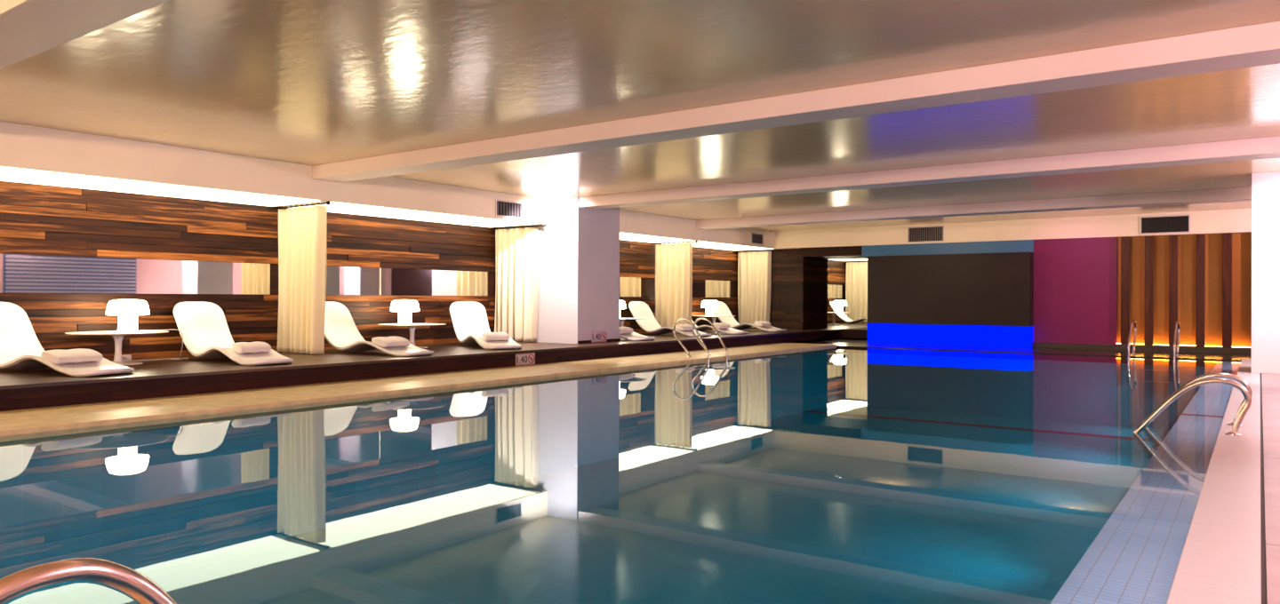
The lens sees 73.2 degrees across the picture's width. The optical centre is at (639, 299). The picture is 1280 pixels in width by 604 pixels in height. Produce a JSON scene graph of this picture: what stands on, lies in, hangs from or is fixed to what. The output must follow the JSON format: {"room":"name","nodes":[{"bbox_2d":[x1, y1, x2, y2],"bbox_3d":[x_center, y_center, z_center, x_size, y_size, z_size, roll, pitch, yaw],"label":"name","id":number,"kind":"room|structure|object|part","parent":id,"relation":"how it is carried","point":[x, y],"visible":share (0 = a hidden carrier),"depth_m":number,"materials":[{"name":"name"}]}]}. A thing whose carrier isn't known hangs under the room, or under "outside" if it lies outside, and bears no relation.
{"room":"indoor swimming pool","nodes":[
{"label":"indoor swimming pool","id":0,"kind":"room"},
{"bbox_2d":[0,180,846,360],"bbox_3d":[-2.195,-0.288,18.864,0.276,3.324,34.040,0,0,36],"label":"wall","id":1,"kind":"structure","parent":0,"point":[9,237],"depth_m":13.19,"materials":[{"name":"brown wood"}]},
{"bbox_2d":[0,254,270,295],"bbox_3d":[-7.922,-0.318,10.566,0.033,0.481,7.236,0,0,36],"label":"wall mirror","id":2,"kind":"object","parent":1,"relation":"attached to","point":[19,274],"visible":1,"depth_m":11.81,"materials":[{"name":"clear glass"}]},
{"bbox_2d":[325,265,379,295],"bbox_3d":[-5.120,-0.310,14.461,0.033,0.481,1.768,0,0,36],"label":"wall mirror","id":3,"kind":"object","parent":1,"relation":"attached to","point":[340,280],"visible":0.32,"depth_m":14.72,"materials":[{"name":"clear glass"}]},
{"bbox_2d":[0,253,845,298],"bbox_3d":[-1.460,-0.300,19.610,0.023,0.490,31.970,0,0,36],"label":"trim","id":4,"kind":"structure","parent":1,"relation":"attached to","point":[647,284],"depth_m":17.43,"materials":[{"name":"brown wood"}]},
{"bbox_2d":[379,268,487,295],"bbox_3d":[-3.832,-0.307,16.251,0.033,0.481,2.613,0,0,36],"label":"wall mirror","id":5,"kind":"object","parent":1,"relation":"attached to","point":[400,282],"visible":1,"depth_m":16.15,"materials":[{"name":"clear glass"}]},
{"bbox_3d":[-4.591,-0.309,15.196,0.033,0.481,0.014,0,0,36],"label":"edge trim","id":6,"kind":"part","parent":5,"relation":"part of","materials":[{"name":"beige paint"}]},
{"bbox_2d":[619,277,640,296],"bbox_3d":[-1.028,-0.299,20.148,0.033,0.481,3.567,0,0,36],"label":"wall mirror","id":7,"kind":"object","parent":1,"relation":"attached to","point":[628,286],"visible":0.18,"depth_m":21.21,"materials":[{"name":"clear glass"}]},
{"bbox_2d":[692,280,730,297],"bbox_3d":[1.571,-0.292,23.761,0.033,0.481,3.636,0,0,36],"label":"wall mirror","id":8,"kind":"object","parent":1,"relation":"attached to","point":[700,288],"visible":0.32,"depth_m":24.33,"materials":[{"name":"clear glass"}]},
{"bbox_2d":[827,284,841,298],"bbox_3d":[5.786,-0.281,29.618,0.033,0.481,5.879,0,0,36],"label":"wall mirror","id":9,"kind":"object","parent":1,"relation":"attached to","point":[834,292],"visible":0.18,"depth_m":31.40,"materials":[{"name":"clear glass"}]},
{"bbox_2d":[502,197,619,343],"bbox_3d":[-1.647,-0.536,17.517,2.093,2.823,1.317,0,0,36],"label":"pillar","id":10,"kind":"structure","parent":0,"point":[579,289],"depth_m":16.72,"materials":[{"name":"paint"}]},
{"bbox_2d":[592,330,606,343],"bbox_3d":[-0.796,0.734,16.864,0.018,0.218,0.460,0,0,36],"label":"sign","id":11,"kind":"object","parent":10,"relation":"attached to","point":[596,336],"visible":1,"depth_m":16.86,"materials":[{"name":"grey"}]},
{"bbox_2d":[577,338,620,343],"bbox_3d":[-0.793,0.826,16.904,0.017,0.058,1.311,0,0,36],"label":"baseboard","id":12,"kind":"structure","parent":10,"relation":"attached to","point":[612,340],"depth_m":16.83,"materials":[{"name":"brown wood"}]},
{"bbox_2d":[0,401,1175,603],"bbox_3d":[2.322,1.961,11.062,7.946,1.426,19.527,0,0,36],"label":"pool water","id":13,"kind":"object","parent":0,"point":[580,502],"visible":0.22,"depth_m":9.35,"materials":[{"name":"teal liquid"}]},
{"bbox_2d":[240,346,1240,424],"bbox_3d":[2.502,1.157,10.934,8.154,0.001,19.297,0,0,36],"label":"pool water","id":14,"kind":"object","parent":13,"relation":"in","point":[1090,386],"visible":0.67,"depth_m":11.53,"materials":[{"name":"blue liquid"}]},
{"bbox_2d":[802,410,1163,442],"bbox_3d":[6.939,2.569,17.422,7.762,0.005,0.288,0,0,36],"label":"trim","id":15,"kind":"structure","parent":13,"relation":"on","point":[812,412],"depth_m":17.42,"materials":[{"name":"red tile"}]},
{"bbox_2d":[1050,422,1221,603],"bbox_3d":[5.675,1.236,8.651,0.426,0.090,19.297,0,0,36],"label":"ledge","id":16,"kind":"object","parent":13,"relation":"attached to","point":[1134,558],"visible":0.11,"depth_m":4.37,"materials":[{"name":"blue tile"}]},
{"bbox_2d":[0,0,1279,231],"bbox_3d":[4.396,-2.047,14.126,16.502,0.230,34.500,0,0,36],"label":"ceiling","id":17,"kind":"structure","parent":0,"point":[312,83],"depth_m":7.89,"materials":[{"name":"paint"}]},
{"bbox_2d":[0,0,169,69],"bbox_3d":[-1.901,-1.851,4.141,14.603,0.196,0.494,0,0,36],"label":"ceiling beam","id":18,"kind":"structure","parent":17,"relation":"attached to","point":[28,28],"depth_m":5.42,"materials":[{"name":"paint"}]},
{"bbox_2d":[0,120,774,248],"bbox_3d":[-4.083,-1.708,14.806,1.392,0.492,25.242,0,0,36],"label":"bulkhead","id":19,"kind":"object","parent":17,"relation":"attached to","point":[21,146],"visible":0.74,"depth_m":11.95,"materials":[{"name":"paint"}]},
{"bbox_2d":[0,166,319,207],"bbox_3d":[-7.731,-1.464,9.688,1.265,0.015,8.487,0,0,36],"label":"ceiling light","id":20,"kind":"object","parent":19,"relation":"attached to","point":[11,174],"visible":1,"depth_m":11.24,"materials":[{"name":"white plastic"}]},
{"bbox_2d":[278,200,330,209],"bbox_3d":[-5.165,-1.434,13.211,1.340,0.060,0.060,0,0,36],"label":"curtain rod","id":21,"kind":"object","parent":19,"relation":"attached to","point":[327,203],"visible":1,"depth_m":13.14,"materials":[{"name":"black metal"}]},
{"bbox_2d":[276,206,326,354],"bbox_3d":[-5.233,-0.291,13.299,1.046,2.241,0.194,0,0,36],"label":"curtain","id":22,"kind":"object","parent":21,"relation":"hanging from","point":[301,231],"visible":1,"depth_m":13.24,"materials":[{"name":"beige fabric"}]},
{"bbox_3d":[-5.190,-1.434,13.229,1.276,0.025,0.024,0,0,36],"label":"rod","id":23,"kind":"part","parent":21,"relation":"part of","materials":[{"name":"black metal"}]},
{"bbox_2d":[289,201,536,227],"bbox_3d":[-3.809,-1.453,15.140,1.265,0.015,4.485,0,0,36],"label":"ceiling light","id":24,"kind":"object","parent":19,"relation":"attached to","point":[333,207],"visible":0.93,"depth_m":14.88,"materials":[{"name":"white plastic"}]},
{"bbox_2d":[495,199,523,219],"bbox_3d":[-2.411,-1.660,15.920,0.023,0.309,0.718,0,0,36],"label":"air vent","id":25,"kind":"object","parent":19,"relation":"attached to","point":[506,209],"visible":1,"depth_m":15.92,"materials":[{"name":"metal"}]},
{"bbox_2d":[493,224,543,229],"bbox_3d":[-2.411,-1.427,17.038,1.340,0.060,0.060,0,0,36],"label":"curtain rod","id":26,"kind":"object","parent":19,"relation":"attached to","point":[541,225],"visible":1,"depth_m":16.99,"materials":[{"name":"black metal"}]},
{"bbox_2d":[494,227,539,342],"bbox_3d":[-2.486,-0.284,17.109,1.060,2.240,0.231,0,0,28],"label":"curtain","id":27,"kind":"object","parent":26,"relation":"hanging from","point":[516,250],"visible":0.97,"depth_m":17.02,"materials":[{"name":"beige fabric"}]},
{"bbox_2d":[619,232,693,242],"bbox_3d":[-0.363,-1.444,19.928,1.265,0.015,3.956,0,0,36],"label":"ceiling light","id":28,"kind":"object","parent":19,"relation":"attached to","point":[626,236],"visible":0.57,"depth_m":20.41,"materials":[{"name":"white plastic"}]},
{"bbox_2d":[653,240,697,244],"bbox_3d":[0.880,-1.418,21.612,1.340,0.060,0.060,0,0,36],"label":"curtain rod","id":29,"kind":"object","parent":19,"relation":"attached to","point":[692,241],"visible":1,"depth_m":21.62,"materials":[{"name":"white metal"}]},
{"bbox_2d":[655,243,692,333],"bbox_3d":[0.805,-0.275,21.667,1.050,2.241,0.264,0,0,26],"label":"curtain","id":30,"kind":"object","parent":29,"relation":"hanging from","point":[673,261],"visible":0.93,"depth_m":21.66,"materials":[{"name":"beige fabric"}]},
{"bbox_2d":[662,240,773,250],"bbox_3d":[2.108,-1.437,23.364,1.265,0.015,4.048,0,0,36],"label":"ceiling light","id":31,"kind":"object","parent":19,"relation":"attached to","point":[701,244],"visible":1,"depth_m":23.40,"materials":[{"name":"white plastic"}]},
{"bbox_2d":[751,232,763,245],"bbox_3d":[3.237,-1.665,23.770,0.023,0.304,0.695,0,0,36],"label":"air vent","id":32,"kind":"object","parent":19,"relation":"attached to","point":[756,238],"visible":1,"depth_m":23.75,"materials":[{"name":"black metal"}]},
{"bbox_2d":[312,20,1279,182],"bbox_3d":[1.262,-1.842,8.538,14.603,0.196,0.472,0,0,36],"label":"ceiling beam","id":33,"kind":"structure","parent":17,"relation":"attached to","point":[1257,44],"depth_m":7.70,"materials":[{"name":"paint"}]},
{"bbox_2d":[579,136,1279,209],"bbox_3d":[4.304,-1.834,12.767,14.603,0.196,0.472,0,0,36],"label":"ceiling beam","id":34,"kind":"structure","parent":17,"relation":"attached to","point":[1268,148],"depth_m":12.25,"materials":[{"name":"paint"}]},
{"bbox_2d":[696,186,1251,229],"bbox_3d":[7.438,-1.826,17.122,14.603,0.196,0.460,0,0,36],"label":"ceiling beam","id":35,"kind":"structure","parent":17,"relation":"attached to","point":[1237,194],"depth_m":17.07,"materials":[{"name":"paint"}]},
{"bbox_2d":[752,208,1251,261],"bbox_3d":[11.785,-1.666,24.357,15.996,0.492,8.798,0,0,36],"label":"bulkhead","id":36,"kind":"object","parent":17,"relation":"attached to","point":[1222,221],"visible":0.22,"depth_m":20.77,"materials":[{"name":"paint"}]},
{"bbox_2d":[736,248,777,252],"bbox_3d":[3.399,-1.411,25.113,1.340,0.060,0.060,0,0,36],"label":"curtain rod","id":37,"kind":"object","parent":36,"relation":"attached to","point":[776,250],"visible":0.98,"depth_m":25.06,"materials":[{"name":"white metal"}]},
{"bbox_2d":[800,246,867,259],"bbox_3d":[5.931,-1.310,24.424,2.116,0.250,1.840,0,0,36],"label":"lintel","id":38,"kind":"object","parent":36,"relation":"attached to","point":[846,252],"visible":0.79,"depth_m":23.86,"materials":[{"name":"brown wood"}]},
{"bbox_2d":[830,258,867,261],"bbox_3d":[6.319,-1.426,29.217,1.265,0.015,6.095,0,0,36],"label":"ceiling light","id":39,"kind":"object","parent":36,"relation":"attached to","point":[848,260],"visible":0.21,"depth_m":31.02,"materials":[{"name":"white plastic"}]},
{"bbox_2d":[907,225,943,242],"bbox_3d":[7.337,-1.665,22.124,0.925,0.407,0.023,0,0,36],"label":"air vent","id":40,"kind":"object","parent":36,"relation":"attached to","point":[933,233],"visible":1,"depth_m":22.13,"materials":[{"name":"grey metal"}]},
{"bbox_2d":[1140,214,1190,234],"bbox_3d":[11.608,-1.648,19.051,0.948,0.396,0.023,0,0,36],"label":"air vent","id":41,"kind":"object","parent":36,"relation":"attached to","point":[1172,224],"visible":1,"depth_m":19.04,"materials":[{"name":"black metal"}]},
{"bbox_3d":[8.201,-1.398,31.787,1.340,0.060,0.060,0,0,36],"label":"curtain rod","id":42,"kind":"object","parent":36,"relation":"attached to","visible":0},
{"bbox_2d":[845,262,867,322],"bbox_3d":[8.123,-0.255,31.845,1.065,2.241,0.253,0,0,25],"label":"curtain","id":43,"kind":"object","parent":42,"relation":"hanging from","point":[856,279],"visible":0.66,"depth_m":31.88,"materials":[{"name":"beige fabric"}]},
{"bbox_2d":[0,337,1279,603],"bbox_3d":[4.434,1.208,14.092,15.928,0.184,34.040,0,0,36],"label":"floor","id":44,"kind":"structure","parent":0,"point":[18,428],"depth_m":8.00,"materials":[{"name":"beige tile"}]},
{"bbox_2d":[0,322,867,390],"bbox_3d":[-0.924,0.872,17.947,2.723,0.034,34.038,0,0,36],"label":"deck","id":45,"kind":"object","parent":44,"relation":"on","point":[192,366],"visible":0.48,"depth_m":11.85,"materials":[{"name":"brown wood"}]},
{"bbox_2d":[0,302,134,376],"bbox_3d":[-6.813,0.439,9.930,2.297,0.806,0.690,0,0,24],"label":"sun lounger","id":46,"kind":"object","parent":45,"relation":"on","point":[20,349],"visible":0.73,"depth_m":10.17,"materials":[{"name":"white plastic"}]},
{"bbox_2d":[40,348,102,364],"bbox_3d":[-6.410,0.643,9.727,0.321,0.150,0.524,0,0,26],"label":"towel","id":47,"kind":"object","parent":46,"relation":"on","point":[77,356],"visible":1,"depth_m":9.62,"materials":[{"name":"beige fabric"}]},
{"bbox_2d":[64,330,168,365],"bbox_3d":[-6.723,0.632,11.098,1.150,0.414,1.150,0,0,36],"label":"side table","id":48,"kind":"object","parent":45,"relation":"on","point":[117,337],"visible":0.83,"depth_m":11.05,"materials":[{"name":"white paint"}]},
{"bbox_3d":[-6.723,0.632,11.098,0.253,0.367,0.253,0,0,36],"label":"stem","id":49,"kind":"part","parent":48,"relation":"part of","materials":[{"name":"white paint"}]},
{"bbox_2d":[105,299,183,359],"bbox_3d":[-6.522,0.422,11.416,0.490,0.836,0.987,0,0,36],"label":"table lamp","id":50,"kind":"object","parent":48,"relation":"on","point":[127,311],"visible":1,"depth_m":11.11,"materials":[{"name":"beige plastic"}]},
{"bbox_3d":[-6.666,0.105,11.214,0.490,0.202,0.490,0,0,36],"label":"lamp shade","id":51,"kind":"part","parent":50,"relation":"part of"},
{"bbox_3d":[-6.377,0.623,11.581,0.280,0.435,0.638,0,0,9],"label":"power cord","id":52,"kind":"part","parent":50,"relation":"part of","materials":[{"name":"beige plastic"}]},
{"bbox_2d":[113,354,188,361],"bbox_3d":[-6.664,0.796,11.772,0.898,0.086,0.191,0,0,-34],"label":"power socket","id":53,"kind":"object","parent":45,"relation":"on","point":[125,357],"visible":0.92,"depth_m":11.61,"materials":[{"name":"beige plastic"}]},
{"bbox_2d":[173,302,293,366],"bbox_3d":[-5.537,0.442,11.704,2.297,0.806,0.690,0,0,39],"label":"sun lounger","id":54,"kind":"object","parent":45,"relation":"on","point":[204,328],"visible":0.85,"depth_m":12.12,"materials":[{"name":"white plastic"}]},
{"bbox_2d":[232,341,271,353],"bbox_3d":[-5.163,0.643,11.448,0.262,0.146,0.431,0,0,39],"label":"towel","id":55,"kind":"object","parent":54,"relation":"on","point":[257,347],"visible":1,"depth_m":11.36,"materials":[{"name":"beige fabric"}]},
{"bbox_2d":[324,301,433,356],"bbox_3d":[-4.168,0.446,13.411,2.297,0.806,0.690,0,0,33],"label":"sun lounger","id":56,"kind":"object","parent":45,"relation":"on","point":[341,332],"visible":0.82,"depth_m":13.73,"materials":[{"name":"white plastic"}]},
{"bbox_2d":[371,336,409,347],"bbox_3d":[-3.800,0.650,13.147,0.321,0.150,0.525,0,0,30],"label":"towel","id":57,"kind":"object","parent":56,"relation":"on","point":[381,341],"visible":1,"depth_m":13.02,"materials":[{"name":"beige fabric"}]},
{"bbox_2d":[377,323,445,348],"bbox_3d":[-3.955,0.639,14.944,1.150,0.414,1.150,0,0,36],"label":"side table","id":58,"kind":"object","parent":45,"relation":"on","point":[412,327],"visible":0.82,"depth_m":14.90,"materials":[{"name":"white paint"}]},
{"bbox_2d":[390,299,419,324],"bbox_3d":[-4.054,0.221,14.845,0.490,0.421,0.490,0,0,36],"label":"table lamp","id":59,"kind":"object","parent":58,"relation":"on","point":[404,308],"visible":1,"depth_m":14.71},
{"bbox_3d":[-4.053,0.112,14.845,0.490,0.202,0.490,0,0,36],"label":"lamp shade","id":60,"kind":"part","parent":59,"relation":"part of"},
{"bbox_3d":[-3.955,0.640,14.944,0.253,0.367,0.253,0,0,36],"label":"stem","id":61,"kind":"part","parent":58,"relation":"part of","materials":[{"name":"white paint"}]},
{"bbox_2d":[0,330,839,411],"bbox_3d":[0.149,0.996,17.175,0.034,0.214,34.038,0,0,36],"label":"platform riser","id":62,"kind":"object","parent":45,"relation":"attached to","point":[14,399],"visible":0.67,"depth_m":11.05,"materials":[{"name":"brown wood"}]},
{"bbox_2d":[515,352,535,366],"bbox_3d":[-1.897,0.998,14.284,0.018,0.190,0.460,0,0,36],"label":"sign","id":63,"kind":"object","parent":62,"relation":"attached to","point":[521,359],"visible":1,"depth_m":14.27,"materials":[{"name":"beige plastic"}]},
{"bbox_2d":[449,301,522,350],"bbox_3d":[-2.771,0.449,15.410,0.690,0.806,2.297,0,0,-29],"label":"sun lounger","id":64,"kind":"object","parent":45,"relation":"on","point":[469,320],"visible":0.94,"depth_m":16.08,"materials":[{"name":"white plastic"}]},
{"bbox_2d":[481,332,509,341],"bbox_3d":[-2.521,0.650,15.032,0.431,0.146,0.262,0,0,-27],"label":"towel","id":65,"kind":"object","parent":64,"relation":"on","point":[486,336],"visible":1,"depth_m":14.94,"materials":[{"name":"beige fabric"}]},
{"bbox_2d":[619,318,646,327],"bbox_3d":[-0.423,0.649,19.854,1.150,0.414,1.150,0,0,36],"label":"side table","id":66,"kind":"object","parent":45,"relation":"on","point":[621,320],"visible":0.4,"depth_m":19.68,"materials":[{"name":"white paint"}]},
{"bbox_2d":[619,300,625,318],"bbox_3d":[-0.561,0.231,19.699,0.490,0.421,0.490,0,0,36],"label":"table lamp","id":67,"kind":"object","parent":66,"relation":"on","point":[622,305],"visible":0.27,"depth_m":19.55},
{"bbox_3d":[-0.561,0.121,19.699,0.490,0.202,0.490,0,0,36],"label":"lamp shade","id":68,"kind":"part","parent":67,"relation":"part of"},
{"bbox_3d":[-0.423,0.649,19.854,0.253,0.367,0.253,0,0,36],"label":"stem","id":69,"kind":"part","parent":66,"relation":"part of","materials":[{"name":"white paint"}]},
{"bbox_2d":[619,332,655,341],"bbox_3d":[-0.695,0.455,18.435,2.297,0.806,0.690,0,0,39],"label":"sun lounger","id":70,"kind":"object","parent":45,"relation":"on","point":[634,337],"visible":0.27,"depth_m":17.89,"materials":[{"name":"white plastic"}]},
{"bbox_2d":[619,327,633,334],"bbox_3d":[-0.356,0.656,18.134,0.262,0.146,0.431,0,0,39],"label":"towel","id":71,"kind":"object","parent":70,"relation":"on","point":[622,330],"visible":0.73,"depth_m":18.05,"materials":[{"name":"beige fabric"}]},
{"bbox_2d":[628,301,712,336],"bbox_3d":[0.709,0.459,20.386,2.297,0.806,0.690,0,0,44],"label":"sun lounger","id":72,"kind":"object","parent":45,"relation":"on","point":[639,309],"visible":0.85,"depth_m":20.85,"materials":[{"name":"white plastic"}]},
{"bbox_2d":[675,324,692,330],"bbox_3d":[1.060,0.660,20.098,0.262,0.146,0.431,0,0,41],"label":"towel","id":73,"kind":"object","parent":72,"relation":"on","point":[682,327],"visible":0.91,"depth_m":19.97,"materials":[{"name":"beige fabric"}]},
{"bbox_2d":[692,315,735,331],"bbox_3d":[1.995,0.655,23.214,1.150,0.414,1.150,0,0,36],"label":"side table","id":74,"kind":"object","parent":45,"relation":"on","point":[715,317],"visible":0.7,"depth_m":23.09,"materials":[{"name":"white paint"}]},
{"bbox_2d":[700,300,719,316],"bbox_3d":[1.877,0.237,23.088,0.490,0.421,0.490,0,0,36],"label":"table lamp","id":75,"kind":"object","parent":74,"relation":"on","point":[709,305],"visible":1,"depth_m":22.95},
{"bbox_3d":[1.877,0.128,23.088,0.490,0.202,0.490,0,0,36],"label":"lamp shade","id":76,"kind":"part","parent":75,"relation":"part of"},
{"bbox_3d":[1.995,0.656,23.214,0.253,0.367,0.253,0,0,36],"label":"stem","id":77,"kind":"part","parent":74,"relation":"part of","materials":[{"name":"white paint"}]},
{"bbox_2d":[691,320,749,335],"bbox_3d":[1.696,0.462,21.758,2.297,0.806,0.690,0,0,41],"label":"sun lounger","id":78,"kind":"object","parent":45,"relation":"on","point":[702,328],"visible":0.41,"depth_m":21.38,"materials":[{"name":"white plastic"}]},
{"bbox_2d":[712,322,729,328],"bbox_3d":[2.024,0.662,21.445,0.262,0.146,0.431,0,0,43],"label":"towel","id":79,"kind":"object","parent":78,"relation":"on","point":[718,325],"visible":0.97,"depth_m":21.33,"materials":[{"name":"beige fabric"}]},
{"bbox_2d":[713,301,787,332],"bbox_3d":[2.959,0.465,23.513,2.297,0.806,0.690,0,0,44],"label":"sun lounger","id":80,"kind":"object","parent":45,"relation":"on","point":[723,309],"visible":0.78,"depth_m":23.92,"materials":[{"name":"white plastic"}]},
{"bbox_2d":[754,320,770,327],"bbox_3d":[3.310,0.666,23.225,0.262,0.146,0.431,0,0,44],"label":"towel","id":81,"kind":"object","parent":80,"relation":"on","point":[759,324],"visible":1,"depth_m":23.12,"materials":[{"name":"beige fabric"}]},
{"bbox_2d":[827,312,847,324],"bbox_3d":[6.697,0.668,29.749,1.150,0.414,1.150,0,0,36],"label":"side table","id":82,"kind":"object","parent":45,"relation":"on","point":[832,313],"visible":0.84,"depth_m":29.70,"materials":[{"name":"white paint"}]},
{"bbox_3d":[6.697,0.668,29.749,0.253,0.367,0.253,0,0,36],"label":"stem","id":83,"kind":"part","parent":82,"relation":"part of","materials":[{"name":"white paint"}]},
{"bbox_2d":[832,300,847,312],"bbox_3d":[7.015,0.251,30.229,0.490,0.421,0.490,0,0,36],"label":"table lamp","id":84,"kind":"object","parent":82,"relation":"on","point":[839,304],"visible":1,"depth_m":30.09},
{"bbox_3d":[7.015,0.142,30.229,0.490,0.202,0.490,0,0,36],"label":"lamp shade","id":85,"kind":"part","parent":84,"relation":"part of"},
{"bbox_2d":[829,301,867,323],"bbox_3d":[7.795,0.478,30.234,2.297,0.806,0.690,0,0,36],"label":"sun lounger","id":86,"kind":"object","parent":45,"relation":"on","point":[843,316],"visible":0.48,"depth_m":30.50,"materials":[{"name":"white plastic"}]},
{"bbox_2d":[672,317,727,360],"bbox_3d":[1.183,1.047,16.657,0.856,1.362,0.801,0,0,36],"label":"pool ladder","id":87,"kind":"object","parent":44,"relation":"attached to","point":[701,342],"visible":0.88,"depth_m":16.59,"materials":[{"name":"silver metal"}]},
{"bbox_3d":[0.967,1.046,16.388,0.821,1.362,0.043,0,0,36],"label":"rail","id":88,"kind":"part","parent":87,"relation":"part of","materials":[{"name":"silver metal"}]},
{"bbox_3d":[1.370,1.048,16.948,0.821,1.362,0.043,0,0,36],"label":"rail","id":89,"kind":"part","parent":87,"relation":"part of","materials":[{"name":"silver metal"}]},
{"bbox_2d":[839,327,867,338],"bbox_3d":[8.554,1.004,27.526,1.518,0.247,7.418,0,0,36],"label":"platform","id":90,"kind":"object","parent":44,"relation":"on","point":[856,332],"visible":0.21,"depth_m":24.73,"materials":[{"name":"brown wood"}]},
{"bbox_2d":[1128,319,1181,359],"bbox_3d":[10.507,1.086,17.600,0.899,1.334,1.197,0,0,36],"label":"pool ladder","id":91,"kind":"object","parent":44,"relation":"attached to","point":[1177,324],"visible":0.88,"depth_m":17.61,"materials":[{"name":"silver metal"}]},
{"bbox_3d":[10.193,1.086,17.833,0.045,1.334,1.186,0,0,36],"label":"rail","id":92,"kind":"part","parent":91,"relation":"part of","materials":[{"name":"silver metal"}]},
{"bbox_3d":[10.828,1.087,17.376,0.045,1.334,1.186,0,0,36],"label":"rail","id":93,"kind":"part","parent":91,"relation":"part of","materials":[{"name":"silver metal"}]},
{"bbox_2d":[1115,232,1251,349],"bbox_3d":[11.920,-0.123,18.880,2.588,2.576,0.230,0,0,36],"label":"slatted panel","id":94,"kind":"object","parent":44,"relation":"on","point":[1203,282],"visible":0.9,"depth_m":18.88,"materials":[{"name":"brown wood"}]},
{"bbox_3d":[11.876,1.093,18.873,2.530,0.144,0.170,0,0,36],"label":"sill","id":95,"kind":"part","parent":94,"relation":"part of","materials":[{"name":"black"}]},
{"bbox_2d":[1133,373,1252,459],"bbox_3d":[4.817,1.089,7.505,0.840,0.866,0.772,0,0,36],"label":"pool ladder","id":96,"kind":"object","parent":44,"relation":"attached to","point":[1244,387],"visible":0.91,"depth_m":7.38,"materials":[{"name":"silver metal"}]},
{"bbox_2d":[1260,373,1267,603],"bbox_3d":[4.973,1.191,6.889,0.018,0.129,22.977,0,0,36],"label":"trim","id":97,"kind":"structure","parent":44,"relation":"attached to","point":[1264,597],"depth_m":4.33,"materials":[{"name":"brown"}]},
{"bbox_2d":[737,251,771,328],"bbox_3d":[3.324,-0.268,25.183,1.052,2.241,0.199,0,0,32],"label":"curtain","id":98,"kind":"object","parent":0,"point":[754,268],"visible":0.94,"depth_m":25.14,"materials":[{"name":"beige fabric"}]},
{"bbox_2d":[771,252,815,326],"bbox_3d":[4.273,-0.286,25.756,2.035,2.308,1.656,0,0,36],"label":"pillar timber","id":99,"kind":"structure","parent":0,"point":[785,252],"depth_m":24.75,"materials":[{"name":"brown wood"}]},
{"bbox_2d":[738,248,802,329],"bbox_3d":[3.787,-0.287,25.071,2.044,2.305,0.071,0,0,36],"label":"cladding","id":100,"kind":"object","parent":99,"relation":"attached to","point":[785,304],"visible":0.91,"depth_m":24.75,"materials":[{"name":"brown wood"}]},
{"bbox_2d":[800,256,828,329],"bbox_3d":[5.109,-0.283,25.155,0.070,2.305,1.722,0,0,36],"label":"cladding","id":101,"kind":"object","parent":99,"relation":"attached to","point":[814,300],"visible":0.94,"depth_m":25.06,"materials":[{"name":"brown wood"}]},
{"bbox_2d":[1033,237,1117,344],"bbox_3d":[10.230,-0.132,20.252,1.760,2.584,0.253,0,0,36],"label":"wall","id":102,"kind":"structure","parent":0,"point":[1080,307],"depth_m":20.13,"materials":[{"name":"paint"}]},
{"bbox_2d":[861,240,1033,256],"bbox_3d":[7.731,-1.280,21.953,4.290,0.301,0.092,0,0,36],"label":"trim","id":103,"kind":"structure","parent":102,"relation":"attached to","point":[1019,245],"depth_m":21.81,"materials":[{"name":"blue paint"}]},
{"bbox_2d":[1032,343,1251,354],"bbox_3d":[11.176,1.105,19.327,4.382,0.115,0.137,0,0,36],"label":"baseboard","id":104,"kind":"structure","parent":102,"relation":"attached to","point":[1230,351],"depth_m":19.21,"materials":[{"name":"black wood"}]},
{"bbox_2d":[1250,186,1279,374],"bbox_3d":[10.405,-0.392,13.269,1.598,3.048,1.495,0,0,36],"label":"pillar","id":105,"kind":"structure","parent":0,"point":[1265,201],"depth_m":13.02,"materials":[{"name":"white paint"}]},
{"bbox_2d":[1251,171,1279,188],"bbox_3d":[10.409,-1.800,13.259,1.610,0.230,1.535,0,0,36],"label":"capital","id":106,"kind":"object","parent":105,"relation":"attached to","point":[1272,179],"visible":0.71,"depth_m":13.00,"materials":[{"name":"white paint"}]},
{"bbox_3d":[10.400,0.019,25.393,3.968,2.283,8.728,0,0,36],"label":"wall","id":107,"kind":"structure","parent":0,"visible":0},
{"bbox_2d":[867,252,1033,348],"bbox_3d":[7.715,0.018,21.651,3.956,2.271,0.460,0,0,36],"label":"panel","id":108,"kind":"object","parent":107,"relation":"attached to","point":[970,300],"visible":1,"depth_m":21.33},
{"bbox_3d":[-4.093,1.162,1.526,8.436,0.138,3.680,0,0,36],"label":"floor","id":109,"kind":"structure","parent":0,"visible":0},
{"bbox_2d":[0,558,176,603],"bbox_3d":[-0.797,1.100,1.357,0.784,1.246,0.932,0,0,36],"label":"pool ladder","id":110,"kind":"object","parent":109,"relation":"attached to","point":[125,580],"visible":1,"depth_m":1.58,"materials":[{"name":"silver metal"}]}
]}

